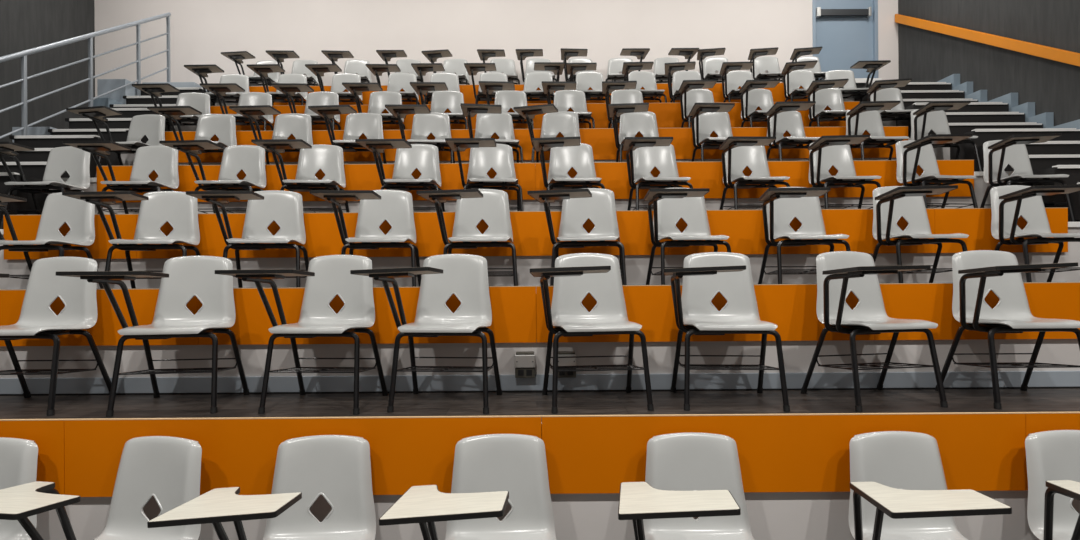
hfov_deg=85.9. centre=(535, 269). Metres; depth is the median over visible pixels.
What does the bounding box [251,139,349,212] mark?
chair
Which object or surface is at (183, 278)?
chair
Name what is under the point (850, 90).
chair
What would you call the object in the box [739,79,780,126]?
chair
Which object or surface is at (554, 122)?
chair
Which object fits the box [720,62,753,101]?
chair
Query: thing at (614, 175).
trim
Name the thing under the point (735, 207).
basket
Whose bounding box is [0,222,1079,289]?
wall
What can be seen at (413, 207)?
basket
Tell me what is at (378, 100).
chair
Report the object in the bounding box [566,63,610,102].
chair
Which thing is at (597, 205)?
chair
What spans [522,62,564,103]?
chair
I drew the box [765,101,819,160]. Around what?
chair
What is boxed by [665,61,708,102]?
chair
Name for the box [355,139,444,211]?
chair
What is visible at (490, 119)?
chair
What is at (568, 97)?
chair
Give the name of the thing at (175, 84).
wall
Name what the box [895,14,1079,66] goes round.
wall handrail
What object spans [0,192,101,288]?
chair
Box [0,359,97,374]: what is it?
basket
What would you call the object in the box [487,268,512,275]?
basket
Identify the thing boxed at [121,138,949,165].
wall
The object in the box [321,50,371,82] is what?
chair
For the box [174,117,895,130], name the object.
wall
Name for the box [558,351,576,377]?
outlet box
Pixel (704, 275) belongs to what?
chair
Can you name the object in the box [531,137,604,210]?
chair
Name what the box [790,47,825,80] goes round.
chair
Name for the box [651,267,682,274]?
basket
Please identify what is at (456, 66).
chair
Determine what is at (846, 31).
door
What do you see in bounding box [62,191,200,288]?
chair
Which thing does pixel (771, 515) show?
wall
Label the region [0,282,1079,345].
step riser
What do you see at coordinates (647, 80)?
chair
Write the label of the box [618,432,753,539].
chair
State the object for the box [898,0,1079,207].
wall
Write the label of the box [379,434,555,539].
chair
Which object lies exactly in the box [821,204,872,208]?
basket
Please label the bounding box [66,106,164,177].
chair
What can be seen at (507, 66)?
chair
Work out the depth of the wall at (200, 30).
9.34 m
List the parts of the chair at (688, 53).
seat frame, mounting plate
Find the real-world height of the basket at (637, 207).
0.061 m
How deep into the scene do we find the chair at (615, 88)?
7.09 m
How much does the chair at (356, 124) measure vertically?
0.851 m
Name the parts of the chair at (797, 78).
desk arm, mounting plate, seat frame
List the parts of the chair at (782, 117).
leg, desk arm, leg, mounting plate, seat frame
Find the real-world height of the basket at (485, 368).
0.061 m
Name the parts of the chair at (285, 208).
mounting plate, desk arm, leg, leg, seat frame, leg, leg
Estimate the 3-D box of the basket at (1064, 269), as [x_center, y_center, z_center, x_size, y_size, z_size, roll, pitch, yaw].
[3.661,-0.010,4.198,0.500,0.061,0.330,0,0,-1]
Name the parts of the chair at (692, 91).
desk arm, leg, mounting plate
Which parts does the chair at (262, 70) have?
mounting plate, desk arm, seat frame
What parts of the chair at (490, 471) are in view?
desk arm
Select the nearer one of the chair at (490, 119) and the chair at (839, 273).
the chair at (839, 273)
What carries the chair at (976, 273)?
on the floor at (1067, 399)
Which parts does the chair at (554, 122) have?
desk arm, mounting plate, leg, leg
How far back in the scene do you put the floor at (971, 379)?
3.54 m
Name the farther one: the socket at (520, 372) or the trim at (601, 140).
the trim at (601, 140)
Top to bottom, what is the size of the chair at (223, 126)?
0.851 m
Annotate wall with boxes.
[0,0,94,141]
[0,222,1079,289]
[0,339,1079,377]
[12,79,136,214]
[36,422,1079,539]
[48,171,1013,213]
[94,0,898,96]
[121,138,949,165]
[142,82,206,90]
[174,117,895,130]
[215,96,854,105]
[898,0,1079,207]
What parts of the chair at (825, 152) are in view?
desk arm, leg, mounting plate, seat frame, leg, leg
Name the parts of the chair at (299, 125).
mounting plate, desk arm, leg, seat frame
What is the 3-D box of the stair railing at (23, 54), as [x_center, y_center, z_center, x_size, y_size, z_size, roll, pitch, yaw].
[-2.926,-0.129,1.954,2.962,7.451,14.043,0,0,-32]
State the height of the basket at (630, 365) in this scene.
0.061 m
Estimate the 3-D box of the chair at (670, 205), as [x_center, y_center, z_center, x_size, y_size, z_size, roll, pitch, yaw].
[1.053,-0.204,4.141,0.668,0.851,0.657,0,0,-5]
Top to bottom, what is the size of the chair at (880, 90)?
0.851 m
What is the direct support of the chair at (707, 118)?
on the floor
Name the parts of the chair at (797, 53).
mounting plate, seat frame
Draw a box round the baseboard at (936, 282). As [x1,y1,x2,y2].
[5,282,952,289]
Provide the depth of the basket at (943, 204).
5.09 m
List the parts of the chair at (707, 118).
leg, desk arm, leg, mounting plate, seat frame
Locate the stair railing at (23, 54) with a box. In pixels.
[0,12,170,138]
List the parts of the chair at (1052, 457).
desk arm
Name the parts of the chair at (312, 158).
mounting plate, desk arm, leg, seat frame, leg, leg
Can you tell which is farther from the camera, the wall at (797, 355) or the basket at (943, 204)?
the basket at (943, 204)
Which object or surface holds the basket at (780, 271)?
on the chair at (780, 206)
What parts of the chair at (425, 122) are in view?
desk arm, mounting plate, seat frame, leg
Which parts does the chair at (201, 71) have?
mounting plate, desk arm, seat frame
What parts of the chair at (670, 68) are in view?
desk arm, mounting plate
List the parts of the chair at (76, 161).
mounting plate, leg, desk arm, leg, seat frame, leg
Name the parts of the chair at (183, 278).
mounting plate, desk arm, leg, leg, seat frame, leg, leg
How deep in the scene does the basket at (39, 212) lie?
5.08 m
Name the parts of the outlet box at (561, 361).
plate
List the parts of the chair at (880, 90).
desk arm, mounting plate, seat frame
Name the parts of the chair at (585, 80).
desk arm, mounting plate, seat frame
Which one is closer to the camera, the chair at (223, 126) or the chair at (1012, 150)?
the chair at (1012, 150)
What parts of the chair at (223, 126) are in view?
mounting plate, desk arm, seat frame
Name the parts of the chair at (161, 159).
mounting plate, desk arm, leg, leg, seat frame, leg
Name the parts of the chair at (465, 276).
desk arm, mounting plate, leg, leg, seat frame, leg, leg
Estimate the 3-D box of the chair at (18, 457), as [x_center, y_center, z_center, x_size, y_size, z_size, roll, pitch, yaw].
[-2.405,1.152,2.232,0.668,0.851,0.656,0,0,1]
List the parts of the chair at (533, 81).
seat frame, mounting plate, desk arm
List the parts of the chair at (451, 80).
desk arm, mounting plate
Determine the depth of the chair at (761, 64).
8.96 m
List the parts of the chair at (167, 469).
desk arm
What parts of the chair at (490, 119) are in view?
desk arm, mounting plate, leg, leg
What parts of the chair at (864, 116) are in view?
desk arm, leg, mounting plate, seat frame, leg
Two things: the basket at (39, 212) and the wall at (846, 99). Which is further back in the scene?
the wall at (846, 99)
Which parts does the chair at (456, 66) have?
mounting plate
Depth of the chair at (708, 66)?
8.99 m
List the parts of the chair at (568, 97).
desk arm, mounting plate, seat frame, leg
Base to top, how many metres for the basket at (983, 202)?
0.061 m
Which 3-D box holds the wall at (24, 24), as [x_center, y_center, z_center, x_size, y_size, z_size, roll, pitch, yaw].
[-7.168,-1.821,2.495,0.150,7.255,13.990,0,0,0]
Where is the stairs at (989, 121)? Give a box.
[855,82,1079,221]
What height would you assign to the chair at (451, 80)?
0.851 m
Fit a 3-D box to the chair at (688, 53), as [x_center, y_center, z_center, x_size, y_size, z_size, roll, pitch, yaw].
[2.112,-2.954,8.925,0.669,0.851,0.657,0,0,5]
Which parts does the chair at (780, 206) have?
leg, desk arm, leg, mounting plate, seat frame, leg, leg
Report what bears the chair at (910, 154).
on the floor
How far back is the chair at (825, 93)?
7.12 m
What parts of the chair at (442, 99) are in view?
desk arm, mounting plate, seat frame, leg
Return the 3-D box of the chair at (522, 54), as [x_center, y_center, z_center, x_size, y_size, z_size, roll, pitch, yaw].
[0.006,-2.939,8.925,0.669,0.851,0.657,0,0,-5]
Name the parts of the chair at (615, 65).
seat frame, mounting plate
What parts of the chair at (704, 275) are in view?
leg, desk arm, leg, mounting plate, seat frame, leg, leg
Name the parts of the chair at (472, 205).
desk arm, mounting plate, leg, seat frame, leg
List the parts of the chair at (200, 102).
mounting plate, desk arm, seat frame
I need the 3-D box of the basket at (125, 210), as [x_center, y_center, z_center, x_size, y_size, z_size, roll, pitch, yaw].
[-3.505,-0.517,5.155,0.500,0.061,0.330,0,0,-1]
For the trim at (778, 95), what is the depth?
8.32 m
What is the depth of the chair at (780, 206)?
4.29 m
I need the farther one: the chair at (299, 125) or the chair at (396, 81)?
the chair at (396, 81)
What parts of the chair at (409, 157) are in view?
mounting plate, desk arm, leg, seat frame, leg, leg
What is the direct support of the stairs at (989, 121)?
on the floor
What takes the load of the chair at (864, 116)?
on the floor
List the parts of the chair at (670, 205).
leg, desk arm, leg, mounting plate, seat frame, leg, leg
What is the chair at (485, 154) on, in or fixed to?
on the floor
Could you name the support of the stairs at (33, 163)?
on the floor
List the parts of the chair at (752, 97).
desk arm, leg, mounting plate, seat frame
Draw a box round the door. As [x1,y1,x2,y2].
[812,0,877,79]
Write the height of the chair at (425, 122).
0.851 m
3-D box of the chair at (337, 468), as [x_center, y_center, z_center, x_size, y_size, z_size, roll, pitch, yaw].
[-0.951,1.142,2.226,0.669,0.851,0.656,0,0,-5]
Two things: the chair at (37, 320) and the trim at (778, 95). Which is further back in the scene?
the trim at (778, 95)
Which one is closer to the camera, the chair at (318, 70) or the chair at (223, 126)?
the chair at (223, 126)
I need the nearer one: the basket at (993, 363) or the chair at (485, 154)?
the basket at (993, 363)
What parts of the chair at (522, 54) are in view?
desk arm, mounting plate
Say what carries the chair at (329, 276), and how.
on the floor at (1067, 399)
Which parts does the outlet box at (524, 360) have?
plate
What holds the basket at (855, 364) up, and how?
on the chair at (839, 273)
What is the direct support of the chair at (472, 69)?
on the floor
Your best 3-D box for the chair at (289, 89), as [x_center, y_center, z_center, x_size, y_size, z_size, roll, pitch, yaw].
[-2.729,-1.819,7.014,0.668,0.851,0.656,0,0,-2]
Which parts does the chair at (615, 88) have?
desk arm, mounting plate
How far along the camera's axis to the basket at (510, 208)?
5.12 m
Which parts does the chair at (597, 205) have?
desk arm, mounting plate, leg, seat frame, leg, leg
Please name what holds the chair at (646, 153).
on the floor
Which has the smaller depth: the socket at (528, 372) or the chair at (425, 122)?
the socket at (528, 372)
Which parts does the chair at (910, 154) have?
desk arm, leg, mounting plate, seat frame, leg, leg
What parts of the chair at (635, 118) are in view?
leg, desk arm, leg, mounting plate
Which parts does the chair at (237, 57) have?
mounting plate, desk arm, seat frame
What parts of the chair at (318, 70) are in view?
desk arm, mounting plate, seat frame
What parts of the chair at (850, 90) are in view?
seat frame, desk arm, mounting plate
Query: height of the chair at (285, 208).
0.851 m
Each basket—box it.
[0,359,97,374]
[7,210,42,214]
[10,275,29,278]
[102,209,139,213]
[118,358,237,374]
[136,271,162,278]
[198,208,246,213]
[269,358,376,372]
[303,208,346,212]
[396,357,493,371]
[413,207,435,211]
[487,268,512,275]
[509,207,519,210]
[549,355,643,371]
[630,205,652,210]
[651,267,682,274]
[678,355,779,369]
[722,205,761,209]
[764,266,816,274]
[816,353,934,369]
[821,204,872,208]
[893,265,951,273]
[927,203,973,207]
[952,353,1079,367]
[983,202,1066,207]
[1031,267,1079,272]
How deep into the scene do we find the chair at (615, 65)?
8.89 m
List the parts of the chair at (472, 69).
desk arm, mounting plate, leg, seat frame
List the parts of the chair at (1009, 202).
leg, desk arm, leg, mounting plate, seat frame, leg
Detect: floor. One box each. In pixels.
[0,371,1079,395]
[0,388,1079,421]
[824,78,881,88]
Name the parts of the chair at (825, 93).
desk arm, leg, mounting plate, seat frame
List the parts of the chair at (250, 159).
mounting plate, desk arm, leg, seat frame, leg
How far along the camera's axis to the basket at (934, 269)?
4.24 m
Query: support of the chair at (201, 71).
on the floor
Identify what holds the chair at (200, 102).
on the floor
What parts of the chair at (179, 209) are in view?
mounting plate, desk arm, leg, leg, seat frame, leg, leg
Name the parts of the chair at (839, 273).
leg, desk arm, leg, mounting plate, seat frame, leg, leg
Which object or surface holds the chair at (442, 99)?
on the floor
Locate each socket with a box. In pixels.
[518,370,523,375]
[526,370,531,375]
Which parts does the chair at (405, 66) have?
desk arm, mounting plate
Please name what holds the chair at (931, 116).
on the floor
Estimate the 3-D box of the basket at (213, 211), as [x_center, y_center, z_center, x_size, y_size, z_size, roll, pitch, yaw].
[-2.703,-0.523,5.155,0.500,0.061,0.330,0,0,1]
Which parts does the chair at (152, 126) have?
mounting plate, leg, desk arm, leg, seat frame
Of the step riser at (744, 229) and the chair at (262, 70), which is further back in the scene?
the chair at (262, 70)
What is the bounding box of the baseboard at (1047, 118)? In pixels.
[937,74,1079,128]
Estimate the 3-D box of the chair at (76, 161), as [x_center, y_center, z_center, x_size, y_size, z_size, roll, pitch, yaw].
[-4.387,-0.723,5.104,0.668,0.851,0.656,0,0,2]
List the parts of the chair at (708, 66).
desk arm, mounting plate, seat frame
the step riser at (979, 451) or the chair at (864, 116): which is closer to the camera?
the step riser at (979, 451)
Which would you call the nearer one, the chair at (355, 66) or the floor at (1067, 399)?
the floor at (1067, 399)
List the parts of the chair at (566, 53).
desk arm, mounting plate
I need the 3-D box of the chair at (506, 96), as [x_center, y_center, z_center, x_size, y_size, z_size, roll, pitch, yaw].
[-0.352,-1.835,7.011,0.668,0.851,0.656,0,0,-5]
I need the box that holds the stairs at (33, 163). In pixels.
[0,87,212,222]
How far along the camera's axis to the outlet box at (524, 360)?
3.50 m
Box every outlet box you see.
[515,351,534,377]
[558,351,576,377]
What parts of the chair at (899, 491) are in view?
desk arm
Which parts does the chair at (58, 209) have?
desk arm, leg, seat frame, leg, leg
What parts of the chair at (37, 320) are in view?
leg, seat frame, leg, leg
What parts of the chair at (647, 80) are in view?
desk arm, mounting plate, seat frame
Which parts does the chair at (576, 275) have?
desk arm, leg, mounting plate, leg, seat frame, leg, leg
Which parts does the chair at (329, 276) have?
mounting plate, desk arm, leg, leg, seat frame, leg, leg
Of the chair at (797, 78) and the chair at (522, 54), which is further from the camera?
the chair at (522, 54)
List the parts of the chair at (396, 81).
desk arm, mounting plate, seat frame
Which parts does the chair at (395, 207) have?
desk arm, mounting plate, leg, seat frame, leg, leg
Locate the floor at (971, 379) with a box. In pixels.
[0,371,1079,395]
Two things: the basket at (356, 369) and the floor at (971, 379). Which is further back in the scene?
the floor at (971, 379)
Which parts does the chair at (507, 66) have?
mounting plate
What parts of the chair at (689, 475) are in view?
desk arm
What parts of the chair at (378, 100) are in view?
desk arm, mounting plate, seat frame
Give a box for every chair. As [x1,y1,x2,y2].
[0,142,89,228]
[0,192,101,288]
[0,257,116,415]
[0,436,201,539]
[0,437,37,539]
[56,256,249,416]
[62,141,178,213]
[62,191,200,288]
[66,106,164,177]
[132,83,209,130]
[147,106,236,164]
[147,435,375,539]
[159,140,265,213]
[184,64,248,105]
[186,190,308,287]
[200,83,273,130]
[215,255,387,414]
[221,51,278,85]
[229,105,312,164]
[247,64,307,104]
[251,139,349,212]
[266,50,318,85]
[271,83,340,129]
[305,64,362,104]
[308,105,386,163]
[310,190,420,286]
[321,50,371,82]
[342,82,404,129]
[350,254,501,413]
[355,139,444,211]
[366,64,419,103]
[376,50,420,81]
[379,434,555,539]
[385,104,454,162]
[410,82,467,128]
[411,63,459,103]
[416,189,517,285]
[422,49,469,84]
[445,138,523,210]
[460,103,523,162]
[464,63,507,103]
[477,49,519,83]
[479,81,533,128]
[513,104,580,162]
[516,49,556,81]
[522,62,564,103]
[527,188,626,285]
[530,253,653,413]
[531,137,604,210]
[542,81,594,127]
[561,48,593,81]
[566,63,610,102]
[602,81,648,127]
[606,48,649,80]
[608,103,658,161]
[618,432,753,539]
[622,62,666,102]
[623,137,692,210]
[644,188,730,284]
[653,48,698,82]
[663,252,789,411]
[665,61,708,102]
[678,80,727,127]
[689,103,734,161]
[697,48,727,81]
[719,136,789,209]
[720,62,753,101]
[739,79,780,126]
[748,47,785,81]
[758,187,850,283]
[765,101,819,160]
[781,60,816,101]
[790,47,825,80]
[801,251,947,411]
[806,79,849,126]
[808,135,880,208]
[825,60,890,101]
[846,101,908,159]
[849,431,1011,539]
[866,78,918,137]
[872,185,968,282]
[896,134,977,207]
[911,101,981,171]
[935,250,1079,408]
[980,133,1074,221]
[990,185,1079,281]
[1025,430,1079,539]
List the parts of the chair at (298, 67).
desk arm, mounting plate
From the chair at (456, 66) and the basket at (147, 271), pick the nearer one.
the basket at (147, 271)
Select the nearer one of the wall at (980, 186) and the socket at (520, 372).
the socket at (520, 372)
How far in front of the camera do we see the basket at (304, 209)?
5.10 m
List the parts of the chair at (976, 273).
leg, desk arm, leg, mounting plate, seat frame, leg, leg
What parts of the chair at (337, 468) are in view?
desk arm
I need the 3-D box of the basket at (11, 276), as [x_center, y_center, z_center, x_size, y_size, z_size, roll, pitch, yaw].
[-3.550,0.040,4.198,0.500,0.061,0.330,0,0,2]
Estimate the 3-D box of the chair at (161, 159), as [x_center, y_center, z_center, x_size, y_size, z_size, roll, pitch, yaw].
[-3.567,-0.729,5.101,0.668,0.851,0.656,0,0,-1]
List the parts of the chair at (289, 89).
mounting plate, desk arm, seat frame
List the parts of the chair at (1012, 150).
leg, desk arm, leg, mounting plate, seat frame, leg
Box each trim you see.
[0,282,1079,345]
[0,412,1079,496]
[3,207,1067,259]
[97,160,973,202]
[165,126,907,162]
[210,101,859,130]
[249,83,807,104]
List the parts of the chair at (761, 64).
desk arm, mounting plate, seat frame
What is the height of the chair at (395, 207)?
0.851 m
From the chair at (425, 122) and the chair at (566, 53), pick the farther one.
the chair at (566, 53)
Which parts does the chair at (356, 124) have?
desk arm, mounting plate, seat frame, leg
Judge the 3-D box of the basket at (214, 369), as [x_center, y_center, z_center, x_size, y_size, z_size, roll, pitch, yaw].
[-1.986,0.551,3.243,0.500,0.061,0.330,0,0,-7]
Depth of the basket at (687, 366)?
3.29 m
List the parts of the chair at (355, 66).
mounting plate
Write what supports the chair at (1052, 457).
on the floor
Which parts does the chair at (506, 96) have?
desk arm, mounting plate, seat frame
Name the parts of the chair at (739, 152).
leg, desk arm, leg, mounting plate, seat frame, leg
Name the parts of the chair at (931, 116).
desk arm, mounting plate, seat frame, leg, leg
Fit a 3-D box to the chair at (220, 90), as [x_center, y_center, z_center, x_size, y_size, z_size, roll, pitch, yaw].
[-3.557,-1.813,7.011,0.669,0.851,0.656,0,0,-5]
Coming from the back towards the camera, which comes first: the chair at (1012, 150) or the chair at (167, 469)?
the chair at (1012, 150)
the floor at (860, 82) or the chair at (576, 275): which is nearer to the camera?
the chair at (576, 275)
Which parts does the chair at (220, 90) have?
mounting plate, desk arm, seat frame, leg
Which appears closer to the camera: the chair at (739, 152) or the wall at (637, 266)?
the wall at (637, 266)
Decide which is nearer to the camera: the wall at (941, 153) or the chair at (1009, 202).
the chair at (1009, 202)
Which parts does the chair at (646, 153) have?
leg, desk arm, leg, mounting plate, seat frame, leg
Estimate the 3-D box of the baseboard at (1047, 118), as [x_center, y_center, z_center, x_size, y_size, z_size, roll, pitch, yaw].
[5.809,-0.683,5.776,0.088,4.037,7.066,0,0,0]
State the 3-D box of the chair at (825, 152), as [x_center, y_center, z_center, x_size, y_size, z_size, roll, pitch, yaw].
[2.675,-0.772,5.100,0.669,0.851,0.656,0,0,-2]
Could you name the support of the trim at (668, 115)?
attached to the wall at (885, 123)
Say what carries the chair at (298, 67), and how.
on the floor
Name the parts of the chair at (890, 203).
leg, desk arm, leg, mounting plate, seat frame, leg, leg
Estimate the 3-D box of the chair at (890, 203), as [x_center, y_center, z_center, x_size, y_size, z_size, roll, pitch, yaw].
[2.706,-0.216,4.143,0.669,0.851,0.656,0,0,-2]
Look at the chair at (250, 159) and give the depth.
5.29 m
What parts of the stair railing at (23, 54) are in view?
post, rail, rail, rail, handrail, post, post, post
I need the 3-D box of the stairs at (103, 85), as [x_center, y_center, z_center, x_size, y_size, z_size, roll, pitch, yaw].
[-5.720,-0.482,7.970,0.468,4.155,2.740,0,0,0]
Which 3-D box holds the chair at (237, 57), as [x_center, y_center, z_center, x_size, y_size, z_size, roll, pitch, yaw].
[-4.338,-2.909,8.935,0.668,0.851,0.656,0,0,4]
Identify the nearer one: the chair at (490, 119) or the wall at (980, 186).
the wall at (980, 186)
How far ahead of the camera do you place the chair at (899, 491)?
2.43 m
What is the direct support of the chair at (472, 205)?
on the floor
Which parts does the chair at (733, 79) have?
desk arm, leg, mounting plate, seat frame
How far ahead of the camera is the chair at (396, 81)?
8.13 m
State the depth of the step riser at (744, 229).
4.49 m
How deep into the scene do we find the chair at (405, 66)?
8.90 m
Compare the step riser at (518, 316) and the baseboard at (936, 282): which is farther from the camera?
the baseboard at (936, 282)
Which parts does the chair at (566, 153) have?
desk arm, mounting plate, leg, seat frame, leg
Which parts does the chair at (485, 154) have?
desk arm, mounting plate, leg, seat frame, leg, leg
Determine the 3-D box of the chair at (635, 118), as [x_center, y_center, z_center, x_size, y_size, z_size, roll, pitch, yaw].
[1.054,-1.313,6.059,0.669,0.851,0.656,0,0,0]
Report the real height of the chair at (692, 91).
0.851 m
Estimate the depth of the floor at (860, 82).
8.77 m
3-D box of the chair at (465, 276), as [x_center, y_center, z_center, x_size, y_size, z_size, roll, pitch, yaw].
[-0.566,0.329,3.194,0.669,0.851,0.656,0,0,5]

